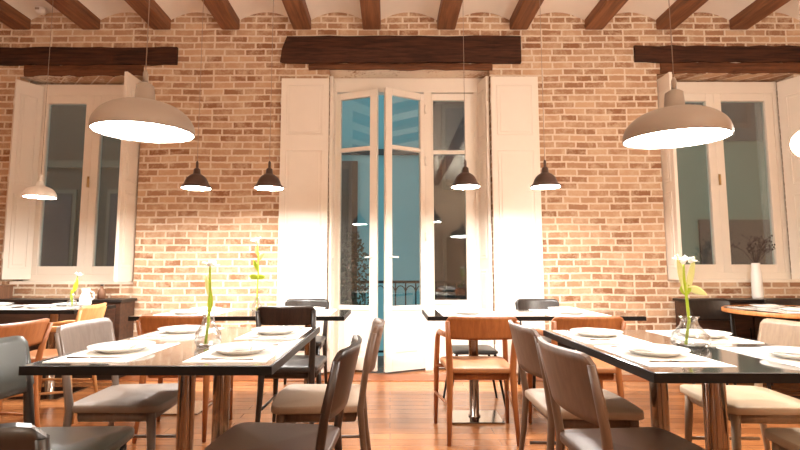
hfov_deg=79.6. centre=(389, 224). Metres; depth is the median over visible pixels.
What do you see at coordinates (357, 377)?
trim
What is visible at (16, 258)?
window shutter
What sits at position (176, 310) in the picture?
napkin
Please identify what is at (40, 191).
pendant lamp
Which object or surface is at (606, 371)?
wooden armchair
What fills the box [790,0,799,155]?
globe lamp
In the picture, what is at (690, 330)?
napkin
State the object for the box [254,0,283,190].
pendant lamp
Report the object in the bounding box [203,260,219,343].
flower
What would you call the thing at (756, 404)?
dining chair
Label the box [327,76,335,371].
shutter
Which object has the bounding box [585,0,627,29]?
ceiling beam
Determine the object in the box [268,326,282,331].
napkin
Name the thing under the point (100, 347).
dinner plate
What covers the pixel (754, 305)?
dinner plate
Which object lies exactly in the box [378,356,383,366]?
trim
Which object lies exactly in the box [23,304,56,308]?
dinner plate
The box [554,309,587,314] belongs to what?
dinner plate
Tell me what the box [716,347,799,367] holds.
placemat
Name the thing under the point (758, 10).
ceiling beam
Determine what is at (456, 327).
wooden armchair
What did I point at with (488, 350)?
dining chair
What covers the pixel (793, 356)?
dinner plate
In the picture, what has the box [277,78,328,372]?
shutter
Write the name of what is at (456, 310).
napkin
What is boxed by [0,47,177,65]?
wooden lintel
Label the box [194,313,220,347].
flower vase
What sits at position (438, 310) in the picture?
placemat
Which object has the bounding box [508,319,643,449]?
dining chair
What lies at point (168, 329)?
dinner plate
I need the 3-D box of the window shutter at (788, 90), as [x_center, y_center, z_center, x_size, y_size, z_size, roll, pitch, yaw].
[4.499,-0.533,5.029,0.055,2.200,0.629,3,-6,-26]
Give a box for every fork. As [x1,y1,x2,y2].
[200,358,253,359]
[702,340,746,341]
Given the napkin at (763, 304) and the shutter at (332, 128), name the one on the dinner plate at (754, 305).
the napkin at (763, 304)
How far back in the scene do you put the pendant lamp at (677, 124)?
2.09 m
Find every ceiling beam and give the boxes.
[0,0,30,29]
[45,0,99,29]
[124,0,170,29]
[202,0,239,29]
[282,0,310,29]
[360,0,380,29]
[437,0,462,29]
[510,0,543,29]
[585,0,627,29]
[656,0,707,29]
[729,0,790,29]
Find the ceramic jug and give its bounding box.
[79,288,94,306]
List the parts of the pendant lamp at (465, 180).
cord, lamp shade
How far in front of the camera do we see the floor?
3.58 m
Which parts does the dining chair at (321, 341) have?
backrest, leg, seat, post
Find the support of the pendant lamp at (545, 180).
hanging from the ceiling beam at (525, 11)
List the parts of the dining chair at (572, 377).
post, backrest, post, seat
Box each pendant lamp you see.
[22,5,56,199]
[88,0,194,142]
[181,0,211,190]
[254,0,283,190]
[451,27,479,189]
[530,15,560,189]
[622,0,733,148]
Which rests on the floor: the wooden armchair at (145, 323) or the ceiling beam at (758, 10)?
the wooden armchair at (145, 323)
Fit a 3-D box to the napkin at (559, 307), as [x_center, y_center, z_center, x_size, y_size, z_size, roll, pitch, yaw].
[1.440,0.689,3.983,0.160,0.019,0.075,1,-5,-11]
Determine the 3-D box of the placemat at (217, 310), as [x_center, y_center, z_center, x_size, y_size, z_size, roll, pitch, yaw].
[-1.550,0.713,3.981,0.450,0.002,0.300,0,-5,0]
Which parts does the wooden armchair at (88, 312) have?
leg, seat, armrest, armrest, post, backrest, post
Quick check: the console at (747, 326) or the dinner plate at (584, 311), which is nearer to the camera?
the dinner plate at (584, 311)
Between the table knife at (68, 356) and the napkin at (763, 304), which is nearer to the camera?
the table knife at (68, 356)
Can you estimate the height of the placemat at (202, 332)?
0.002 m
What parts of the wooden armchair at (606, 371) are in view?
leg, armrest, post, backrest, seat, seat frame, post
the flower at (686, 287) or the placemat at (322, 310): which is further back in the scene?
the placemat at (322, 310)
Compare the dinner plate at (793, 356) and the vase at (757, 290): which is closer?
the dinner plate at (793, 356)
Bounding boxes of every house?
[340,95,419,355]
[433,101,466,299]
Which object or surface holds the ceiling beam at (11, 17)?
attached to the ceiling
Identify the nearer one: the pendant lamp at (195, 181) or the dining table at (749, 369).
the dining table at (749, 369)
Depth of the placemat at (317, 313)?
3.74 m
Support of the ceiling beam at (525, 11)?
attached to the ceiling
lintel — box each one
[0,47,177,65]
[24,65,143,76]
[280,35,520,63]
[308,63,492,70]
[633,45,799,62]
[660,62,799,73]
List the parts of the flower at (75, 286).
stem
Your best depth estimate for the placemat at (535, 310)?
4.02 m
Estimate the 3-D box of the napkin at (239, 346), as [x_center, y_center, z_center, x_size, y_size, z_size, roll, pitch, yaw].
[-0.595,0.486,1.923,0.075,0.019,0.160,1,-5,-11]
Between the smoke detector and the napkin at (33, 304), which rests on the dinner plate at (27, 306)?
the napkin at (33, 304)
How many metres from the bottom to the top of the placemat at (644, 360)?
0.002 m
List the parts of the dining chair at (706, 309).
post, backrest, post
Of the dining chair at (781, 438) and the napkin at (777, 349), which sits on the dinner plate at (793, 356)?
the napkin at (777, 349)
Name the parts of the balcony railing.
rail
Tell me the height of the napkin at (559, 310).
0.019 m
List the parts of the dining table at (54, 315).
plate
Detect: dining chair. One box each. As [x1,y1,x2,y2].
[0,335,134,449]
[0,422,50,449]
[54,318,177,449]
[204,334,361,449]
[255,306,326,423]
[271,318,384,449]
[284,299,328,384]
[443,345,504,405]
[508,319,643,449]
[515,299,575,387]
[537,336,704,449]
[680,318,799,449]
[688,299,771,389]
[763,299,799,384]
[764,427,799,449]
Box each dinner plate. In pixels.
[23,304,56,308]
[52,302,78,305]
[87,340,155,353]
[157,325,205,333]
[170,309,203,314]
[190,307,220,311]
[209,341,272,354]
[251,326,299,334]
[451,309,482,314]
[548,307,578,309]
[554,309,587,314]
[570,328,622,337]
[619,343,690,356]
[674,329,731,338]
[749,304,784,308]
[759,346,799,359]
[777,307,799,311]
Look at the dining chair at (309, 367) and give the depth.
3.07 m
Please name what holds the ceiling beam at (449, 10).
attached to the ceiling
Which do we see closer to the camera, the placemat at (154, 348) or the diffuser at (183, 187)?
the placemat at (154, 348)
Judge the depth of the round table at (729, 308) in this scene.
3.86 m
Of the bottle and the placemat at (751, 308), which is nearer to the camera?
the placemat at (751, 308)
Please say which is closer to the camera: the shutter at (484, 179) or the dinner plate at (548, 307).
the dinner plate at (548, 307)
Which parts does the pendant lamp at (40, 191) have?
lamp shade, cord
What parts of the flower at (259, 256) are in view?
stem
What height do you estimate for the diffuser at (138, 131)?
0.004 m
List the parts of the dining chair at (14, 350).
backrest, post, seat, leg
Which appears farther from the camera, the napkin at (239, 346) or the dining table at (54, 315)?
the dining table at (54, 315)
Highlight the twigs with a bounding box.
[731,234,775,262]
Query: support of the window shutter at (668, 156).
attached to the window at (761, 97)
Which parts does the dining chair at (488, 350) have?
leg, seat, leg, leg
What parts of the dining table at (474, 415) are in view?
plate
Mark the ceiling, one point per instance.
(727, 9)
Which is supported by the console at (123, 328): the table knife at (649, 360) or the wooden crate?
the wooden crate
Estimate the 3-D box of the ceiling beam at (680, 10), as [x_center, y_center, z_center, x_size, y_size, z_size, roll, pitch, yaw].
[3.040,-2.667,0.692,0.200,0.160,9.280,0,-5,0]
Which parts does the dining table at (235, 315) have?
plate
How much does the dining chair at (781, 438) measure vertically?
0.823 m
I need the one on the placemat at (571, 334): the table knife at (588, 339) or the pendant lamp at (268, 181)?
the table knife at (588, 339)
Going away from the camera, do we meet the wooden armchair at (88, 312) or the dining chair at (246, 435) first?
the dining chair at (246, 435)
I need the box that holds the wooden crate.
[0,285,13,298]
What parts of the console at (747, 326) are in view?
door, door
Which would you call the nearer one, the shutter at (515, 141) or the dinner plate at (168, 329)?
the dinner plate at (168, 329)
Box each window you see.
[9,85,132,283]
[668,82,799,281]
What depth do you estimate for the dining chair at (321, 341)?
4.55 m
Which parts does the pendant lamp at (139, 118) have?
lamp shade, cord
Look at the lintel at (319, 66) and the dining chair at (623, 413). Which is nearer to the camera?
the dining chair at (623, 413)
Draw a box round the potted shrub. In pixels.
[340,231,369,304]
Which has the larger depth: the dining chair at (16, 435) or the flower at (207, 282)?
the flower at (207, 282)
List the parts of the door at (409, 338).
handle, handle, pane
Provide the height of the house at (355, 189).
9.500 m
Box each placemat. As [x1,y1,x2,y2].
[3,307,75,309]
[42,343,179,362]
[131,328,222,338]
[157,312,224,315]
[182,343,290,362]
[183,309,235,311]
[235,328,310,338]
[316,309,336,311]
[316,312,332,315]
[436,309,492,312]
[440,312,502,315]
[529,309,590,312]
[540,312,610,315]
[553,330,650,342]
[594,346,736,366]
[646,330,761,342]
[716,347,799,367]
[733,307,781,309]
[760,310,799,312]
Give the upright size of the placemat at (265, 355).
0.002 m
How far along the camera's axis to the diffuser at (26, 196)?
3.94 m
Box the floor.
[0,367,799,449]
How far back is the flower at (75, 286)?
4.29 m
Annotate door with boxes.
[333,78,482,372]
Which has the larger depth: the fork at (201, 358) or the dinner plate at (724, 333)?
the dinner plate at (724, 333)
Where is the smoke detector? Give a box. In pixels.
[35,6,46,14]
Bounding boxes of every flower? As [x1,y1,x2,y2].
[70,272,82,305]
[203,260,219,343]
[249,237,264,310]
[673,254,706,344]
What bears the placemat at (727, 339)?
on the dining table at (749, 369)
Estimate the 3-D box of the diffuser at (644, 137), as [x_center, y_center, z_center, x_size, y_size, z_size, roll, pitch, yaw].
[1.300,-0.398,2.186,0.420,0.004,0.420,0,-3,0]
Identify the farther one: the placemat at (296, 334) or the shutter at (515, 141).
the shutter at (515, 141)
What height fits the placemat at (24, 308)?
0.002 m
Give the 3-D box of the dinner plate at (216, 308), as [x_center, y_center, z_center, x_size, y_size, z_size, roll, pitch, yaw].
[-1.530,0.700,3.982,0.248,0.024,0.248,0,-5,0]
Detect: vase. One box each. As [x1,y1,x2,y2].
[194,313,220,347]
[670,316,710,348]
[751,263,763,298]
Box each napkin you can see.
[28,304,51,305]
[105,340,137,349]
[172,325,193,330]
[175,310,198,311]
[229,342,252,350]
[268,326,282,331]
[456,310,478,311]
[553,307,574,308]
[559,310,582,311]
[580,328,612,333]
[631,343,677,352]
[682,329,721,334]
[759,304,778,305]
[771,347,799,353]
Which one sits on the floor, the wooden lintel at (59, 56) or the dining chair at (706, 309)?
the dining chair at (706, 309)
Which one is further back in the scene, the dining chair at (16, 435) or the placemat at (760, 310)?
the placemat at (760, 310)
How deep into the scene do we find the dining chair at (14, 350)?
1.85 m
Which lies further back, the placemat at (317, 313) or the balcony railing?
the balcony railing
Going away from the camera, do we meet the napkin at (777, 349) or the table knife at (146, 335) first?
the napkin at (777, 349)
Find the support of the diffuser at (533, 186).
attached to the pendant lamp at (545, 180)
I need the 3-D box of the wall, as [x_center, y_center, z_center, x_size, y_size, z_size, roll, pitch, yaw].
[0.000,-0.432,5.354,10.600,4.020,0.420,0,-5,0]
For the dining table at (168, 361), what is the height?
0.750 m
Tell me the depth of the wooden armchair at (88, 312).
3.61 m
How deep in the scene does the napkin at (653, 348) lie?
1.86 m
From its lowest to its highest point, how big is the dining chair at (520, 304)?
0.803 m
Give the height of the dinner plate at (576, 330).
0.024 m
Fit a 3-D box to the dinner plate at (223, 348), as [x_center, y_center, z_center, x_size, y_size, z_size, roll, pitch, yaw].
[-0.595,0.497,1.922,0.248,0.024,0.248,0,-5,0]
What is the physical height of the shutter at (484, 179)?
3.170 m
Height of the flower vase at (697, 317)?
0.130 m
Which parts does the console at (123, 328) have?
door, door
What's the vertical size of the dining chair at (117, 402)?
0.823 m
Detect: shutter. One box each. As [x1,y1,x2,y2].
[0,79,43,279]
[113,72,141,281]
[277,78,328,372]
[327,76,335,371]
[477,76,493,355]
[490,77,544,372]
[657,72,681,279]
[777,76,799,278]
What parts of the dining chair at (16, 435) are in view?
post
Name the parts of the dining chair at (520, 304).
post, leg, backrest, seat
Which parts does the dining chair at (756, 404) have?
leg, leg, seat, seat frame, post, backrest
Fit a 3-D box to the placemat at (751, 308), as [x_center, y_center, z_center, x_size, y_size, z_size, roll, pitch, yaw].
[3.240,0.718,4.151,0.450,0.002,0.300,0,-5,0]
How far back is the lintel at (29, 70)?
5.24 m
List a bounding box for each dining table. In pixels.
[0,305,115,399]
[18,327,319,449]
[128,310,350,414]
[422,310,645,423]
[543,330,799,449]
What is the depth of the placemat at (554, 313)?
3.66 m
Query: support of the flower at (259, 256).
in the flower vase
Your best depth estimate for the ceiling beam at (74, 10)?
5.00 m
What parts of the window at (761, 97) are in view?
sill, pane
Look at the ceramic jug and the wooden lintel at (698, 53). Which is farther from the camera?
the wooden lintel at (698, 53)
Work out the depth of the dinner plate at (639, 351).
1.87 m
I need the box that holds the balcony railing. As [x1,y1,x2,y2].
[341,281,466,352]
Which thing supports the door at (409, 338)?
in the wall
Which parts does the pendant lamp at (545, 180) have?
cord, lamp shade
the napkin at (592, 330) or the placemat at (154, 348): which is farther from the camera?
the napkin at (592, 330)
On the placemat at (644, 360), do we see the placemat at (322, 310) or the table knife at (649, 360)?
the table knife at (649, 360)
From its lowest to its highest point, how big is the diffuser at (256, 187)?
0.004 m
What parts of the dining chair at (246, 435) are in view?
seat, post, backrest, post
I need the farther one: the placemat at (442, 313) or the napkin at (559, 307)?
the napkin at (559, 307)
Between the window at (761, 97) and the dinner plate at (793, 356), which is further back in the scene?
the window at (761, 97)
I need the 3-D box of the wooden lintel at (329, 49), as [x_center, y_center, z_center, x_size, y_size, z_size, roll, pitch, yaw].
[0.115,-1.922,5.258,2.630,0.312,0.068,0,-5,0]
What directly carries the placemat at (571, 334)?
on the dining table at (749, 369)
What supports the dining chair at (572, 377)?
on the floor
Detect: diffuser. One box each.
[25,195,53,198]
[91,121,192,141]
[182,186,209,189]
[255,186,282,189]
[452,185,478,188]
[532,185,558,188]
[624,128,731,147]
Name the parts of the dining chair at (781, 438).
leg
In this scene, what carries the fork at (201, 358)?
on the placemat at (265, 355)
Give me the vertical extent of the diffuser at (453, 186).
0.004 m
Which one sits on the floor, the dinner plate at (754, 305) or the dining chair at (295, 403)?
the dining chair at (295, 403)
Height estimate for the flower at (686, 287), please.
0.390 m
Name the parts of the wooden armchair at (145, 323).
post, leg, backrest, seat frame, post, leg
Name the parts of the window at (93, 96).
sill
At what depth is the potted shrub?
5.88 m
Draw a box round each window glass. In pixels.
[40,105,120,265]
[676,103,772,263]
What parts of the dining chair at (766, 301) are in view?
backrest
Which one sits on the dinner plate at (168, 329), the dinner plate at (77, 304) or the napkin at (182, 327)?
the napkin at (182, 327)
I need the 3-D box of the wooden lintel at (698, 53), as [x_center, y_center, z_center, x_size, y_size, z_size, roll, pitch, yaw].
[3.790,-1.872,5.259,2.220,0.195,0.058,0,-5,0]
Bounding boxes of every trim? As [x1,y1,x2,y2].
[75,374,647,380]
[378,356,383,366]
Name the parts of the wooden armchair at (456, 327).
leg, armrest, post, seat, seat frame, backrest, leg, post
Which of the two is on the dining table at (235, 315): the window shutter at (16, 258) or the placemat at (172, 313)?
the placemat at (172, 313)
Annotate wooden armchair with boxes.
[0,303,106,424]
[0,318,52,426]
[132,315,232,443]
[434,316,519,445]
[528,316,625,437]
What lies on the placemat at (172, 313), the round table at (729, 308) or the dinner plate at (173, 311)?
the dinner plate at (173, 311)
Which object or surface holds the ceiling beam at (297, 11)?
attached to the ceiling
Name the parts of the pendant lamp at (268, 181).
lamp shade, cord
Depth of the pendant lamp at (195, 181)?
3.94 m
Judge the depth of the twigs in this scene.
4.90 m
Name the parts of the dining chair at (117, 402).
post, backrest, post, seat, seat frame, leg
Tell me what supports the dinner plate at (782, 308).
on the placemat at (760, 310)
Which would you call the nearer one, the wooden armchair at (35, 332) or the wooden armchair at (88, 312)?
the wooden armchair at (35, 332)
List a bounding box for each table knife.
[66,356,125,357]
[145,335,165,336]
[588,339,634,339]
[649,360,709,361]
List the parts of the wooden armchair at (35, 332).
backrest, post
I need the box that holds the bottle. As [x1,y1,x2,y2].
[97,284,105,298]
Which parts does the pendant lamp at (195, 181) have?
lamp shade, cord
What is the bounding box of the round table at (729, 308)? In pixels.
[721,305,799,398]
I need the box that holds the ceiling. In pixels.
[4,0,799,20]
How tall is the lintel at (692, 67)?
0.131 m
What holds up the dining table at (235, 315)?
on the floor
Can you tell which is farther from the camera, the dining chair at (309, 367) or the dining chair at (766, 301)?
the dining chair at (766, 301)
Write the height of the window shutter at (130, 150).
2.180 m
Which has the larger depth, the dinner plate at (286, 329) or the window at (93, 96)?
the window at (93, 96)
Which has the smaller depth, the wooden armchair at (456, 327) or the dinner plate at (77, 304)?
the wooden armchair at (456, 327)
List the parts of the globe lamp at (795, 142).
globe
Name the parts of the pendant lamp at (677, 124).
cord, lamp shade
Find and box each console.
[0,298,136,379]
[673,298,799,339]
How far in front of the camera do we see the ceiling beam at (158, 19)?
5.00 m
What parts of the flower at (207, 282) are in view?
stem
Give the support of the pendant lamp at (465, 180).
hanging from the ceiling beam at (449, 10)
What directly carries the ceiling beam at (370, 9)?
attached to the ceiling
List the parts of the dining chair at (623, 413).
post, backrest, post, seat frame, seat, leg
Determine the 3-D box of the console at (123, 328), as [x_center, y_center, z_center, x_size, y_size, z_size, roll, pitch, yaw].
[-3.555,1.140,4.822,1.830,0.790,0.315,0,-5,0]
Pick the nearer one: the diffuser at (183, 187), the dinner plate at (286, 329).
the dinner plate at (286, 329)
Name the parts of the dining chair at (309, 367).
post, leg, backrest, seat frame, seat, post, leg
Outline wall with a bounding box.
[0,12,799,373]
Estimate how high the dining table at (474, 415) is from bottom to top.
0.740 m
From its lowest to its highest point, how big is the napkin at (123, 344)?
0.019 m
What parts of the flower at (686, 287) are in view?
stem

